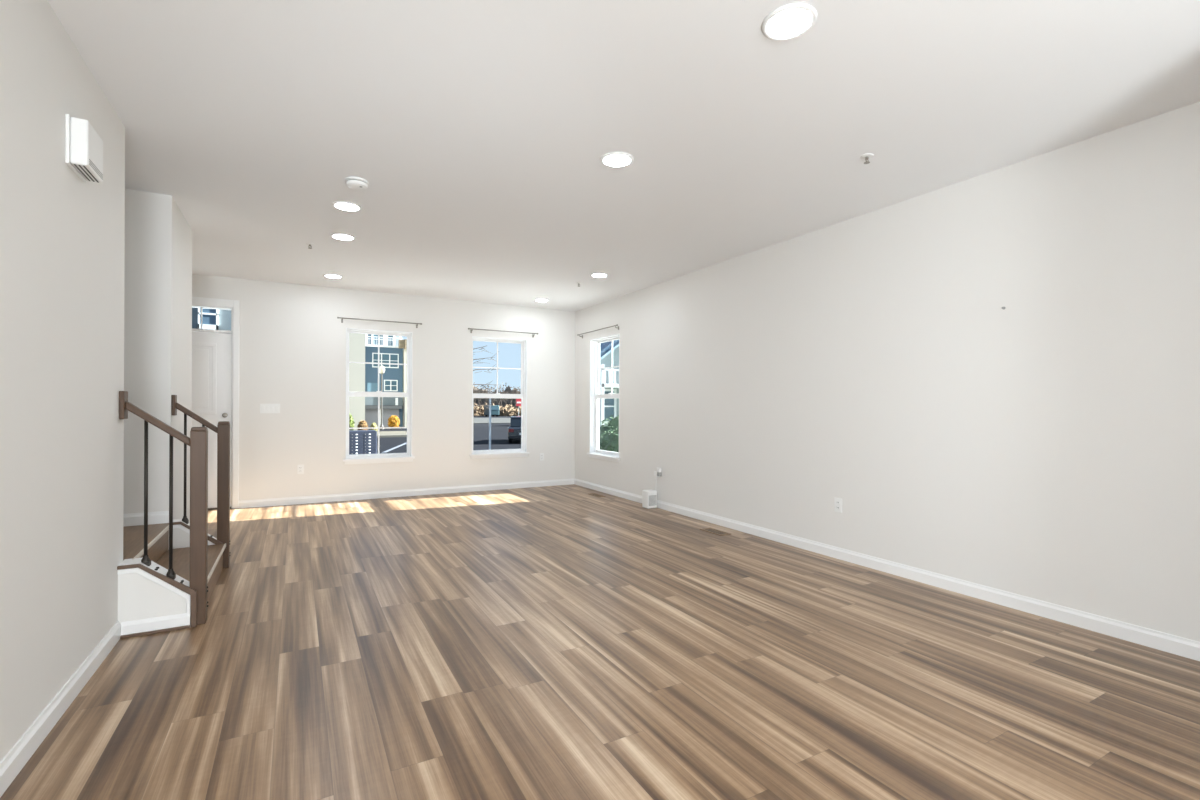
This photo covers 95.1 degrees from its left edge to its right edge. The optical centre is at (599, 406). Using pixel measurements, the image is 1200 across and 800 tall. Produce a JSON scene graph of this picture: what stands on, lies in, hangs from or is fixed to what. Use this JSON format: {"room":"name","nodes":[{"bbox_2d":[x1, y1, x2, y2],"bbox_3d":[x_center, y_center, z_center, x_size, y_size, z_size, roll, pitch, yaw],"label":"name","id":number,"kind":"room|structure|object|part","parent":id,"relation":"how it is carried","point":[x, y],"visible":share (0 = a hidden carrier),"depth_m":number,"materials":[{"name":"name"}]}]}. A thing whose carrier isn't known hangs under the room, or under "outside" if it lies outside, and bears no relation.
{"room":"empty living room","nodes":[
{"label":"empty living room","id":0,"kind":"room"},
{"bbox_2d":[0,0,124,761],"bbox_3d":[-0.590,-0.144,-0.748,0.120,2.740,8.465,0,0,-29],"label":"wall","id":1,"kind":"structure","parent":0,"point":[62,235],"depth_m":2.10,"materials":[{"name":"white paint"}]},
{"bbox_2d":[0,621,120,796],"bbox_3d":[-0.509,1.182,-0.763,0.016,0.090,8.355,0,0,-29],"label":"baseboard","id":2,"kind":"structure","parent":1,"relation":"attached to","point":[25,747],"depth_m":2.09,"materials":[{"name":"white wood"}]},
{"bbox_2d":[65,114,102,182],"bbox_3d":[-2.182,-1.085,2.327,0.070,0.200,0.220,0,0,-29],"label":"door chime","id":3,"kind":"object","parent":1,"relation":"attached to","point":[83,145],"visible":1,"depth_m":2.25,"materials":[{"name":"white plastic"}]},
{"bbox_3d":[-2.207,-1.086,2.313,0.012,0.200,0.220,0,0,-29],"label":"plate","id":4,"kind":"part","parent":3,"relation":"part of","materials":[{"name":"white plastic"}]},
{"bbox_2d":[117,557,196,638],"bbox_3d":[-2.419,1.028,3.020,0.340,0.381,0.164,0,0,-29],"label":"wall","id":5,"kind":"structure","parent":0,"point":[150,601],"depth_m":2.96,"materials":[{"name":"white paint"}]},
{"bbox_3d":[-2.389,1.211,2.950,0.295,0.016,0.012,0,0,-29],"label":"shoe moulding","id":6,"kind":"part","parent":5,"relation":"part of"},
{"bbox_3d":[-2.395,1.179,2.962,0.295,0.080,0.014,0,0,-29],"label":"baseboard","id":7,"kind":"part","parent":5,"relation":"part of","materials":[{"name":"white wood"}]},
{"bbox_2d":[119,391,208,625],"bbox_3d":[-2.395,0.568,3.024,0.384,1.302,0.084,0,0,-29],"label":"stair railing","id":8,"kind":"object","parent":5,"relation":"on","point":[198,440],"visible":0.98,"depth_m":3.05,"materials":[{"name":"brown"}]},
{"bbox_3d":[-2.420,0.095,3.010,0.285,0.251,0.044,0,0,-29],"label":"handrail","id":9,"kind":"part","parent":8,"relation":"part of","materials":[{"name":"brown wood"}]},
{"bbox_3d":[-2.264,0.667,3.096,0.074,1.105,0.076,0,0,-29],"label":"newel post","id":10,"kind":"part","parent":8,"relation":"part of","materials":[{"name":"brown wood"}]},
{"bbox_2d":[123,189,222,561],"bbox_3d":[-3.749,-0.157,4.105,1.622,2.740,0.904,0,0,-29],"label":"wall","id":11,"kind":"structure","parent":0,"point":[158,237],"depth_m":3.92,"materials":[{"name":"white paint"}]},
{"bbox_2d":[123,511,168,526],"bbox_3d":[-3.675,0.791,3.632,1.300,0.085,0.016,0,0,-29],"label":"baseboard","id":12,"kind":"structure","parent":11,"relation":"attached to","point":[133,519],"depth_m":3.88,"materials":[{"name":"white wood"}]},
{"bbox_2d":[171,395,230,568],"bbox_3d":[-2.967,0.565,4.087,0.355,1.302,0.084,0,0,-29],"label":"stair railing","id":13,"kind":"object","parent":11,"relation":"on","point":[222,429],"visible":0.89,"depth_m":4.11,"materials":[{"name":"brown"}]},
{"bbox_3d":[-2.992,0.083,4.072,0.256,0.231,0.044,0,0,-29],"label":"handrail","id":14,"kind":"part","parent":13,"relation":"part of","materials":[{"name":"brown wood"}]},
{"bbox_3d":[-2.850,0.664,4.152,0.074,1.105,0.076,0,0,-29],"label":"newel post","id":15,"kind":"part","parent":13,"relation":"part of","materials":[{"name":"brown wood"}]},
{"bbox_2d":[192,274,574,500],"bbox_3d":[-2.889,-0.153,7.412,5.933,2.740,0.160,0,0,-29],"label":"wall","id":16,"kind":"structure","parent":0,"point":[292,338],"depth_m":7.23,"materials":[{"name":"white paint"}]},
{"bbox_2d":[191,297,239,509],"bbox_3d":[-4.790,-0.029,6.331,1.054,2.475,0.186,0,0,-29],"label":"door","id":17,"kind":"structure","parent":16,"relation":"in","point":[215,353],"depth_m":6.45,"materials":[{"name":"white wood"}]},
{"bbox_3d":[-4.773,-0.329,6.309,0.591,0.835,0.010,0,0,-29],"label":"panel","id":18,"kind":"part","parent":17,"relation":"part of","materials":[{"name":"white paint"}]},
{"bbox_3d":[-4.777,0.594,6.309,0.591,0.550,0.010,0,0,-29],"label":"panel","id":19,"kind":"part","parent":17,"relation":"part of","materials":[{"name":"white paint"}]},
{"bbox_3d":[-4.783,-1.034,6.334,0.898,0.261,0.035,0,0,-29],"label":"transom frame","id":20,"kind":"part","parent":17,"relation":"part of","materials":[{"name":"white wood"}]},
{"bbox_2d":[260,404,279,412],"bbox_3d":[-4.023,0.021,6.686,0.199,0.098,0.010,0,0,-29],"label":"light switch","id":21,"kind":"object","parent":16,"relation":"attached to","point":[264,408],"visible":1,"depth_m":6.68,"materials":[{"name":"white plastic"}]},
{"bbox_2d":[297,465,303,473],"bbox_3d":[-3.739,0.783,6.846,0.072,0.116,0.009,0,0,-29],"label":"wall outlet","id":22,"kind":"object","parent":16,"relation":"attached to","point":[300,468],"visible":1,"depth_m":6.84,"materials":[{"name":"white plastic"}]},
{"bbox_2d":[343,328,414,464],"bbox_3d":[-2.958,-0.137,7.350,0.888,1.770,0.190,0,0,-29],"label":"window","id":23,"kind":"structure","parent":16,"relation":"in","point":[384,457],"depth_m":7.38,"materials":[{"name":"white plastic"}]},
{"bbox_3d":[-2.993,-0.565,7.416,0.780,0.866,0.026,0,0,-29],"label":"sash","id":24,"kind":"part","parent":23,"relation":"part of","materials":[{"name":"white plastic"}]},
{"bbox_3d":[-2.980,0.231,7.386,0.780,0.862,0.026,0,0,-29],"label":"sash","id":25,"kind":"part","parent":23,"relation":"part of","materials":[{"name":"white plastic"}]},
{"bbox_3d":[-2.944,0.696,7.317,0.888,0.025,0.115,0,0,-29],"label":"sill","id":26,"kind":"part","parent":23,"relation":"part of","materials":[{"name":"white wood"}]},
{"bbox_2d":[337,317,421,327],"bbox_3d":[-2.905,-1.114,7.271,1.050,0.067,0.068,0,0,-29],"label":"curtain rod","id":27,"kind":"object","parent":16,"relation":"attached to","point":[342,318],"visible":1,"depth_m":7.23,"materials":[{"name":"silver metal"}]},
{"bbox_3d":[-2.895,-1.135,7.252,1.010,0.015,0.015,0,0,-29],"label":"rod","id":28,"kind":"part","parent":27,"relation":"part of","materials":[{"name":"silver metal"}]},
{"bbox_2d":[239,478,573,507],"bbox_3d":[-2.357,1.174,7.609,4.449,0.090,0.016,0,0,-29],"label":"baseboard","id":29,"kind":"structure","parent":16,"relation":"attached to","point":[485,487],"depth_m":7.38,"materials":[{"name":"white wood"}]},
{"bbox_2d":[470,336,529,458],"bbox_3d":[-1.504,-0.131,8.156,0.907,1.770,0.190,0,0,-29],"label":"window","id":30,"kind":"structure","parent":16,"relation":"in","point":[497,453],"depth_m":8.24,"materials":[{"name":"white plastic"}]},
{"bbox_3d":[-1.526,0.237,8.192,0.799,0.862,0.026,0,0,-29],"label":"sash","id":31,"kind":"part","parent":30,"relation":"part of","materials":[{"name":"white plastic"}]},
{"bbox_3d":[-1.539,-0.559,8.222,0.799,0.866,0.026,0,0,-29],"label":"sash","id":32,"kind":"part","parent":30,"relation":"part of","materials":[{"name":"white plastic"}]},
{"bbox_3d":[-1.490,0.702,8.123,0.907,0.025,0.115,0,0,-29],"label":"sill","id":33,"kind":"part","parent":30,"relation":"part of","materials":[{"name":"white wood"}]},
{"bbox_2d":[468,328,537,336],"bbox_3d":[-1.421,-1.091,8.094,1.075,0.067,0.068,0,0,-29],"label":"curtain rod","id":34,"kind":"object","parent":16,"relation":"attached to","point":[533,334],"visible":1,"depth_m":8.06,"materials":[{"name":"silver metal"}]},
{"bbox_3d":[-1.410,-1.112,8.075,1.035,0.015,0.015,0,0,-29],"label":"rod","id":35,"kind":"part","parent":34,"relation":"part of","materials":[{"name":"silver metal"}]},
{"bbox_2d":[540,453,543,460],"bbox_3d":[-0.894,0.770,8.423,0.072,0.116,0.009,0,0,-29],"label":"wall outlet","id":36,"kind":"object","parent":16,"relation":"attached to","point":[541,454],"visible":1,"depth_m":8.42,"materials":[{"name":"white plastic"}]},
{"bbox_2d":[0,484,1199,799],"bbox_3d":[-0.014,1.289,1.803,6.333,0.120,12.763,0,0,-29],"label":"floor","id":37,"kind":"structure","parent":0,"point":[559,642],"depth_m":2.44,"materials":[{"name":"brown wood"}]},
{"bbox_2d":[123,523,225,600],"bbox_3d":[-3.261,1.024,3.242,1.643,0.382,1.094,0,0,-29],"label":"staircase","id":38,"kind":"structure","parent":37,"relation":"on","point":[158,534],"depth_m":3.62,"materials":[{"name":"brown wood"}]},
{"bbox_2d":[589,493,605,496],"bbox_3d":[-0.047,1.226,7.603,0.120,0.006,0.300,0,0,-29],"label":"floor vent","id":39,"kind":"object","parent":37,"relation":"in","point":[592,494],"visible":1,"depth_m":7.58,"materials":[{"name":"brown wood"}]},
{"bbox_2d":[642,489,656,508],"bbox_3d":[0.604,1.124,6.676,0.138,0.215,0.133,0,0,-29],"label":"router","id":40,"kind":"object","parent":37,"relation":"on","point":[649,497],"visible":1,"depth_m":6.63,"materials":[{"name":"white plastic"}]},
{"bbox_2d":[649,495,656,505],"bbox_3d":[0.636,1.131,6.620,0.110,0.120,0.004,0,0,-29],"label":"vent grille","id":41,"kind":"object","parent":40,"relation":"attached to","point":[652,498],"depth_m":6.62,"materials":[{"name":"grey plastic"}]},
{"bbox_2d":[700,528,730,535],"bbox_3d":[1.137,1.231,5.407,0.140,0.006,0.310,0,0,-29],"label":"floor vent","id":42,"kind":"object","parent":37,"relation":"in","point":[711,530],"visible":1,"depth_m":5.40,"materials":[{"name":"brown wood"}]},
{"bbox_2d":[47,0,1199,310],"bbox_3d":[-0.002,-1.611,1.803,6.333,0.200,12.763,0,0,-29],"label":"ceiling","id":43,"kind":"structure","parent":0,"point":[479,132],"depth_m":2.85,"materials":[{"name":"white paint"}]},
{"bbox_2d":[323,274,342,278],"bbox_3d":[-3.113,-1.519,6.394,0.206,0.010,0.206,0,0,-29],"label":"recessed light","id":44,"kind":"object","parent":43,"relation":"in","point":[333,276],"visible":1,"depth_m":6.39,"materials":[{"name":"white plastic"}]},
{"bbox_2d":[330,233,355,240],"bbox_3d":[-2.296,-1.516,4.899,0.206,0.010,0.206,0,0,-29],"label":"recessed light","id":45,"kind":"object","parent":43,"relation":"in","point":[339,236],"visible":1,"depth_m":4.88,"materials":[{"name":"white plastic"}]},
{"bbox_2d":[332,201,361,211],"bbox_3d":[-1.915,-1.514,4.150,0.206,0.010,0.206,0,0,-29],"label":"recessed light","id":46,"kind":"object","parent":43,"relation":"in","point":[341,205],"visible":1,"depth_m":4.14,"materials":[{"name":"white plastic"}]},
{"bbox_2d":[345,177,368,189],"bbox_3d":[-1.634,-1.495,3.687,0.144,0.047,0.144,0,0,-29],"label":"smoke detector","id":47,"kind":"object","parent":43,"relation":"attached to","point":[356,183],"visible":1,"depth_m":3.65,"materials":[{"name":"white plastic"}]},
{"bbox_2d":[534,299,548,301],"bbox_3d":[-0.830,-1.510,7.781,0.206,0.010,0.206,0,0,-29],"label":"recessed light","id":48,"kind":"object","parent":43,"relation":"in","point":[537,300],"visible":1,"depth_m":7.78,"materials":[{"name":"white plastic"}]},
{"bbox_2d":[590,273,607,277],"bbox_3d":[-0.008,-1.506,6.289,0.206,0.010,0.206,0,0,-29],"label":"recessed light","id":49,"kind":"object","parent":43,"relation":"in","point":[596,275],"visible":1,"depth_m":6.28,"materials":[{"name":"white plastic"}]},
{"bbox_2d":[600,152,633,167],"bbox_3d":[0.104,-1.506,3.351,0.206,0.010,0.206,0,0,-29],"label":"recessed light","id":50,"kind":"object","parent":43,"relation":"in","point":[612,159],"visible":1,"depth_m":3.33,"materials":[{"name":"white plastic"}]},
{"bbox_2d":[762,3,816,40],"bbox_3d":[0.741,-1.503,2.150,0.206,0.010,0.206,0,0,-29],"label":"recessed light","id":51,"kind":"object","parent":43,"relation":"in","point":[790,21],"visible":1,"depth_m":2.14,"materials":[{"name":"white plastic"}]},
{"bbox_2d":[860,153,873,163],"bbox_3d":[1.601,-1.484,3.290,0.072,0.042,0.072,0,0,-29],"label":"sprinkler head","id":52,"kind":"object","parent":43,"relation":"attached to","point":[867,156],"visible":1,"depth_m":3.28},
{"bbox_2d":[575,101,1199,641],"bbox_3d":[2.681,-0.130,3.317,0.160,2.740,12.403,0,0,-29],"label":"wall","id":53,"kind":"structure","parent":0,"point":[1044,446],"depth_m":3.58,"materials":[{"name":"white paint"}]},
{"bbox_2d":[577,324,618,337],"bbox_3d":[-0.035,-1.090,7.990,0.068,0.067,1.205,0,0,-29],"label":"curtain rod","id":54,"kind":"object","parent":53,"relation":"attached to","point":[616,324],"visible":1,"depth_m":7.91,"materials":[{"name":"silver metal"}]},
{"bbox_3d":[-0.054,-1.111,7.980,0.015,0.015,1.165,0,0,-29],"label":"rod","id":55,"kind":"part","parent":54,"relation":"part of","materials":[{"name":"silver metal"}]},
{"bbox_2d":[587,333,619,461],"bbox_3d":[0.109,-0.124,7.915,0.190,1.770,0.926,0,0,-29],"label":"window","id":56,"kind":"structure","parent":53,"relation":"in","point":[595,396],"depth_m":8.27,"materials":[{"name":"white plastic"}]},
{"bbox_3d":[0.073,0.709,7.897,0.115,0.025,0.926,0,0,-29],"label":"sill","id":57,"kind":"part","parent":56,"relation":"part of","materials":[{"name":"white wood"}]},
{"bbox_3d":[0.144,0.244,7.935,0.026,0.862,0.818,0,0,-29],"label":"sash","id":58,"kind":"part","parent":56,"relation":"part of","materials":[{"name":"white plastic"}]},
{"bbox_3d":[0.177,-0.551,7.952,0.026,0.866,0.818,0,0,-29],"label":"sash","id":59,"kind":"part","parent":56,"relation":"part of","materials":[{"name":"white plastic"}]},
{"bbox_2d":[834,497,841,512],"bbox_3d":[1.941,0.802,4.471,0.009,0.116,0.072,0,0,-29],"label":"wall outlet","id":60,"kind":"object","parent":53,"relation":"attached to","point":[837,501],"visible":1,"depth_m":4.47,"materials":[{"name":"white plastic"}]},
{"bbox_2d":[574,478,1199,660],"bbox_3d":[1.508,1.190,5.242,0.016,0.090,7.903,0,0,-29],"label":"baseboard","id":61,"kind":"structure","parent":53,"relation":"attached to","point":[1162,641],"depth_m":3.59,"materials":[{"name":"white wood"}]},
{"bbox_3d":[0.713,0.797,6.686,0.009,0.116,0.072,0,0,-29],"label":"wall outlet","id":62,"kind":"object","parent":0,"visible":0},
{"bbox_2d":[657,468,660,475],"bbox_3d":[0.716,0.793,6.628,0.039,0.093,0.047,0,0,-29],"label":"plug adapter","id":63,"kind":"object","parent":62,"relation":"attached to","point":[658,469],"visible":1,"depth_m":6.61,"materials":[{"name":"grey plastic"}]},
{"label":"outside","id":64,"kind":"structure","parent":0,"visible":0},
{"bbox_2d":[473,418,510,422],"bbox_3d":[-12.265,2.052,88.107,56.000,0.050,46.000,0,0,-29],"label":"concrete","id":65,"kind":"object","parent":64,"point":[475,420],"visible":0.07,"depth_m":80.25,"materials":[{"name":"grey concrete"}]},
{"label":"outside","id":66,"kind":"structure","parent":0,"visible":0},
{"bbox_3d":[-5.122,2.077,11.286,8.000,0.060,7.300,0,0,-29],"label":"front walk","id":67,"kind":"structure","parent":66,"visible":0},
{"bbox_2d":[349,430,376,454],"bbox_3d":[-4.822,1.291,10.813,0.740,1.635,0.416,0,0,-29],"label":"mailbox","id":68,"kind":"object","parent":67,"relation":"on","point":[360,441],"visible":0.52,"depth_m":10.70,"materials":[{"name":"grey"}]},
{"bbox_3d":[-4.717,0.660,10.643,0.225,0.054,0.012,0,0,-29],"label":"mailbox door","id":69,"kind":"part","parent":68,"relation":"part of","materials":[{"name":"grey"}]},
{"bbox_3d":[-4.717,0.599,10.643,0.225,0.054,0.012,0,0,-29],"label":"mailbox door","id":70,"kind":"part","parent":68,"relation":"part of","materials":[{"name":"grey"}]},
{"bbox_3d":[-4.716,0.538,10.643,0.225,0.054,0.012,0,0,-29],"label":"mailbox door","id":71,"kind":"part","parent":68,"relation":"part of","materials":[{"name":"grey"}]},
{"bbox_3d":[-4.512,0.844,10.757,0.225,0.054,0.012,0,0,-29],"label":"mailbox door","id":72,"kind":"part","parent":68,"relation":"part of","materials":[{"name":"grey"}]},
{"bbox_3d":[-4.512,0.783,10.757,0.225,0.054,0.012,0,0,-29],"label":"mailbox door","id":73,"kind":"part","parent":68,"relation":"part of","materials":[{"name":"grey"}]},
{"bbox_3d":[-4.512,0.722,10.757,0.225,0.054,0.012,0,0,-29],"label":"mailbox door","id":74,"kind":"part","parent":68,"relation":"part of","materials":[{"name":"grey"}]},
{"bbox_3d":[-4.511,0.661,10.757,0.225,0.054,0.012,0,0,-29],"label":"mailbox door","id":75,"kind":"part","parent":68,"relation":"part of","materials":[{"name":"grey"}]},
{"bbox_3d":[-4.511,0.600,10.757,0.225,0.054,0.012,0,0,-29],"label":"mailbox door","id":76,"kind":"part","parent":68,"relation":"part of","materials":[{"name":"grey"}]},
{"bbox_3d":[-4.511,0.539,10.757,0.225,0.054,0.012,0,0,-29],"label":"mailbox door","id":77,"kind":"part","parent":68,"relation":"part of","materials":[{"name":"grey"}]},
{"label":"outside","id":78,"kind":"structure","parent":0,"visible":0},
{"bbox_3d":[4.185,2.136,29.766,23.800,0.020,24.000,0,0,-29],"label":"lawn strip","id":79,"kind":"object","parent":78,"visible":0},
{"bbox_2d":[599,340,618,435],"bbox_3d":[1.493,-1.145,26.294,6.400,6.560,4.650,0,0,-29],"label":"house","id":80,"kind":"structure","parent":79,"relation":"on","point":[608,407],"depth_m":23.65,"materials":[{"name":"grey"}]},
{"bbox_3d":[0.085,0.179,22.944,0.140,3.900,0.150,0,0,-29],"label":"porch post","id":81,"kind":"part","parent":80,"relation":"part of","materials":[{"name":"white wood"}]},
{"bbox_3d":[2.639,-1.270,24.310,5.980,0.620,0.070,0,0,-29],"label":"balcony rail","id":82,"kind":"part","parent":80,"relation":"part of","materials":[{"name":"white"}]},
{"bbox_2d":[599,415,618,451],"bbox_3d":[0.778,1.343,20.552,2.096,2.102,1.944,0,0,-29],"label":"hedge","id":83,"kind":"object","parent":79,"relation":"on","point":[614,422],"visible":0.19,"depth_m":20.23,"materials":[{"name":"green plant"}]},
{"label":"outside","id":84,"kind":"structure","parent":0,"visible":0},
{"bbox_2d":[367,416,520,453],"bbox_3d":[-48.576,2.024,149.479,220.000,0.200,291.437,0,0,-29],"label":"parking lot","id":85,"kind":"structure","parent":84,"point":[499,431],"depth_m":34.72,"materials":[{"name":"grey asphalt"}]},
{"bbox_2d":[192,308,230,330],"bbox_3d":[-38.520,-4.384,51.984,11.000,12.700,11.700,0,0,-29],"label":"townhouse","id":86,"kind":"structure","parent":85,"relation":"on","point":[214,319],"depth_m":47.89,"materials":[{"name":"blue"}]},
{"bbox_3d":[-34.225,-7.366,47.869,1.200,2.500,0.250,0,0,-29],"label":"bay panel","id":87,"kind":"part","parent":86,"relation":"part of","materials":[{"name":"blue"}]},
{"bbox_3d":[-34.200,-7.366,47.854,1.430,2.700,0.300,0,0,-29],"label":"bay frame","id":88,"kind":"part","parent":86,"relation":"part of","materials":[{"name":"white"}]},
{"bbox_2d":[349,333,364,429],"bbox_3d":[-23.648,-2.521,45.254,7.300,9.100,10.300,0,0,-29],"label":"townhouse","id":89,"kind":"structure","parent":85,"relation":"on","point":[356,341],"depth_m":42.42,"materials":[{"name":"beige"}]},
{"bbox_2d":[379,366,384,429],"bbox_3d":[-18.634,-0.780,46.837,0.500,5.460,0.500,0,0,-29],"label":"street lamp","id":90,"kind":"object","parent":85,"relation":"on","point":[381,368],"visible":0.95,"depth_m":46.78,"materials":[{"name":"grey metal"}]},
{"bbox_3d":[-18.624,-3.170,46.837,0.500,0.680,0.500,0,0,-29],"label":"globe","id":91,"kind":"part","parent":90,"relation":"part of","materials":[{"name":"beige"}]},
{"bbox_2d":[365,334,403,426],"bbox_3d":[-25.251,-3.378,59.113,5.930,10.800,12.100,0,0,-29],"label":"townhouse","id":92,"kind":"structure","parent":85,"relation":"on","point":[389,352],"depth_m":55.01,"materials":[{"name":"blue"}]},
{"bbox_3d":[-22.571,-1.617,54.440,1.000,1.500,0.080,0,0,-29],"label":"wall panel","id":93,"kind":"part","parent":92,"relation":"part of","materials":[{"name":"blue"}]},
{"bbox_3d":[-22.608,-6.477,54.369,5.930,1.020,0.150,0,0,-29],"label":"terrace rail","id":94,"kind":"part","parent":92,"relation":"part of","materials":[{"name":"white"}]},
{"bbox_2d":[377,435,406,437],"bbox_3d":[-23.932,1.958,32.016,29.200,0.140,0.600,0,0,-29],"label":"curb","id":95,"kind":"object","parent":85,"relation":"on","point":[381,436],"depth_m":37.13,"materials":[{"name":"grey concrete"}]},
{"bbox_2d":[387,415,399,428],"bbox_3d":[-19.404,1.482,51.553,1.155,1.437,1.044,0,0,-29],"label":"shrub","id":96,"kind":"object","parent":85,"relation":"on","point":[393,421],"visible":0.95,"depth_m":51.31,"materials":[{"name":"yellow plant"}]},
{"bbox_2d":[381,442,406,452],"bbox_3d":[-10.706,2.081,29.401,0.190,0.006,9.106,0,0,-11],"label":"parking line","id":97,"kind":"object","parent":85,"relation":"on","point":[406,442],"visible":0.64,"depth_m":27.31,"materials":[{"name":"paint"}]},
{"bbox_2d":[403,339,406,426],"bbox_3d":[-20.261,-2.382,61.882,5.450,8.850,12.100,0,0,-29],"label":"townhouse","id":98,"kind":"structure","parent":85,"relation":"on","point":[405,340],"depth_m":55.60,"materials":[{"name":"beige"}]},
{"bbox_2d":[473,345,497,411],"bbox_3d":[-4.946,-0.891,20.392,2.758,6.005,0.414,0,0,-25],"label":"bare tree","id":99,"kind":"object","parent":85,"relation":"on","point":[487,384],"visible":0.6,"depth_m":20.60,"materials":[{"name":"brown plant"}]},
{"bbox_2d":[483,385,489,403],"bbox_3d":[-29.027,-2.075,139.552,2.691,8.193,2.262,0,0,17],"label":"bare tree","id":100,"kind":"object","parent":85,"relation":"on","point":[485,385],"visible":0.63,"depth_m":139.48,"materials":[{"name":"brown plant"}]},
{"bbox_2d":[489,398,490,449],"bbox_3d":[-4.812,0.848,23.998,0.080,2.520,0.080,0,0,-29],"label":"marker post","id":101,"kind":"object","parent":85,"relation":"on","point":[489,398],"visible":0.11,"depth_m":23.96,"materials":[{"name":"white metal"}]},
{"bbox_2d":[484,405,498,416],"bbox_3d":[-22.274,0.880,112.769,2.000,2.291,4.150,0,0,-29],"label":"van","id":102,"kind":"object","parent":85,"relation":"on","point":[494,409],"visible":0.77,"depth_m":111.34,"materials":[{"name":"teal paint"}]},
{"bbox_2d":[473,382,520,408],"bbox_3d":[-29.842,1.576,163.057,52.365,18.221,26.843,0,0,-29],"label":"undergrowth","id":103,"kind":"object","parent":85,"relation":"on","point":[508,400],"visible":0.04,"depth_m":161.49,"materials":[{"name":"brown plant"}]},
{"bbox_2d":[473,403,520,415],"bbox_3d":[-17.081,1.943,122.127,53.384,5.904,26.856,0,0,-29],"label":"dry brush","id":104,"kind":"object","parent":85,"relation":"on","point":[503,411],"visible":0.06,"depth_m":119.48,"materials":[{"name":"beige plant"}]},
{"bbox_2d":[496,385,504,405],"bbox_3d":[-25.458,-2.015,139.523,2.662,8.103,2.237,0,0,-6],"label":"bare tree","id":105,"kind":"object","parent":85,"relation":"on","point":[499,390],"visible":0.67,"depth_m":139.52,"materials":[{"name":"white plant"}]},
{"bbox_2d":[508,416,520,442],"bbox_3d":[-4.604,1.339,33.427,1.800,1.540,4.444,0,0,-7],"label":"car","id":106,"kind":"object","parent":85,"relation":"on","point":[514,430],"visible":0.52,"depth_m":31.37,"materials":[{"name":"black paint"}]},
{"bbox_2d":[516,399,520,415],"bbox_3d":[-8.595,0.618,57.986,0.600,2.950,0.120,0,0,-29],"label":"road sign","id":107,"kind":"object","parent":85,"relation":"on","point":[518,401],"visible":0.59,"depth_m":57.96,"materials":[{"name":"red metal"}]},
{"bbox_3d":[-8.579,-0.458,57.964,0.600,0.800,0.030,0,0,-29],"label":"plate","id":108,"kind":"part","parent":107,"relation":"part of","materials":[{"name":"red metal"}]},
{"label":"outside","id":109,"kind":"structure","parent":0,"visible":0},
{"bbox_2d":[377,431,406,434],"bbox_3d":[-26.139,1.968,34.965,28.200,0.100,6.500,0,0,-29],"label":"sidewalk","id":110,"kind":"structure","parent":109,"point":[381,432],"depth_m":41.01,"materials":[{"name":"concrete"}]},
{"bbox_2d":[349,413,354,429],"bbox_3d":[-18.926,1.346,41.190,0.950,1.943,0.965,0,0,-29],"label":"shrub","id":111,"kind":"object","parent":110,"relation":"on","point":[351,421],"visible":0.34,"depth_m":41.09,"materials":[{"name":"green plant"}]},
{"bbox_2d":[357,420,367,429],"bbox_3d":[-17.794,1.559,41.132,0.838,1.177,0.759,0,0,24],"label":"shrub","id":112,"kind":"object","parent":110,"relation":"on","point":[362,423],"visible":0.56,"depth_m":40.92,"materials":[{"name":"beige plant"}]}
]}

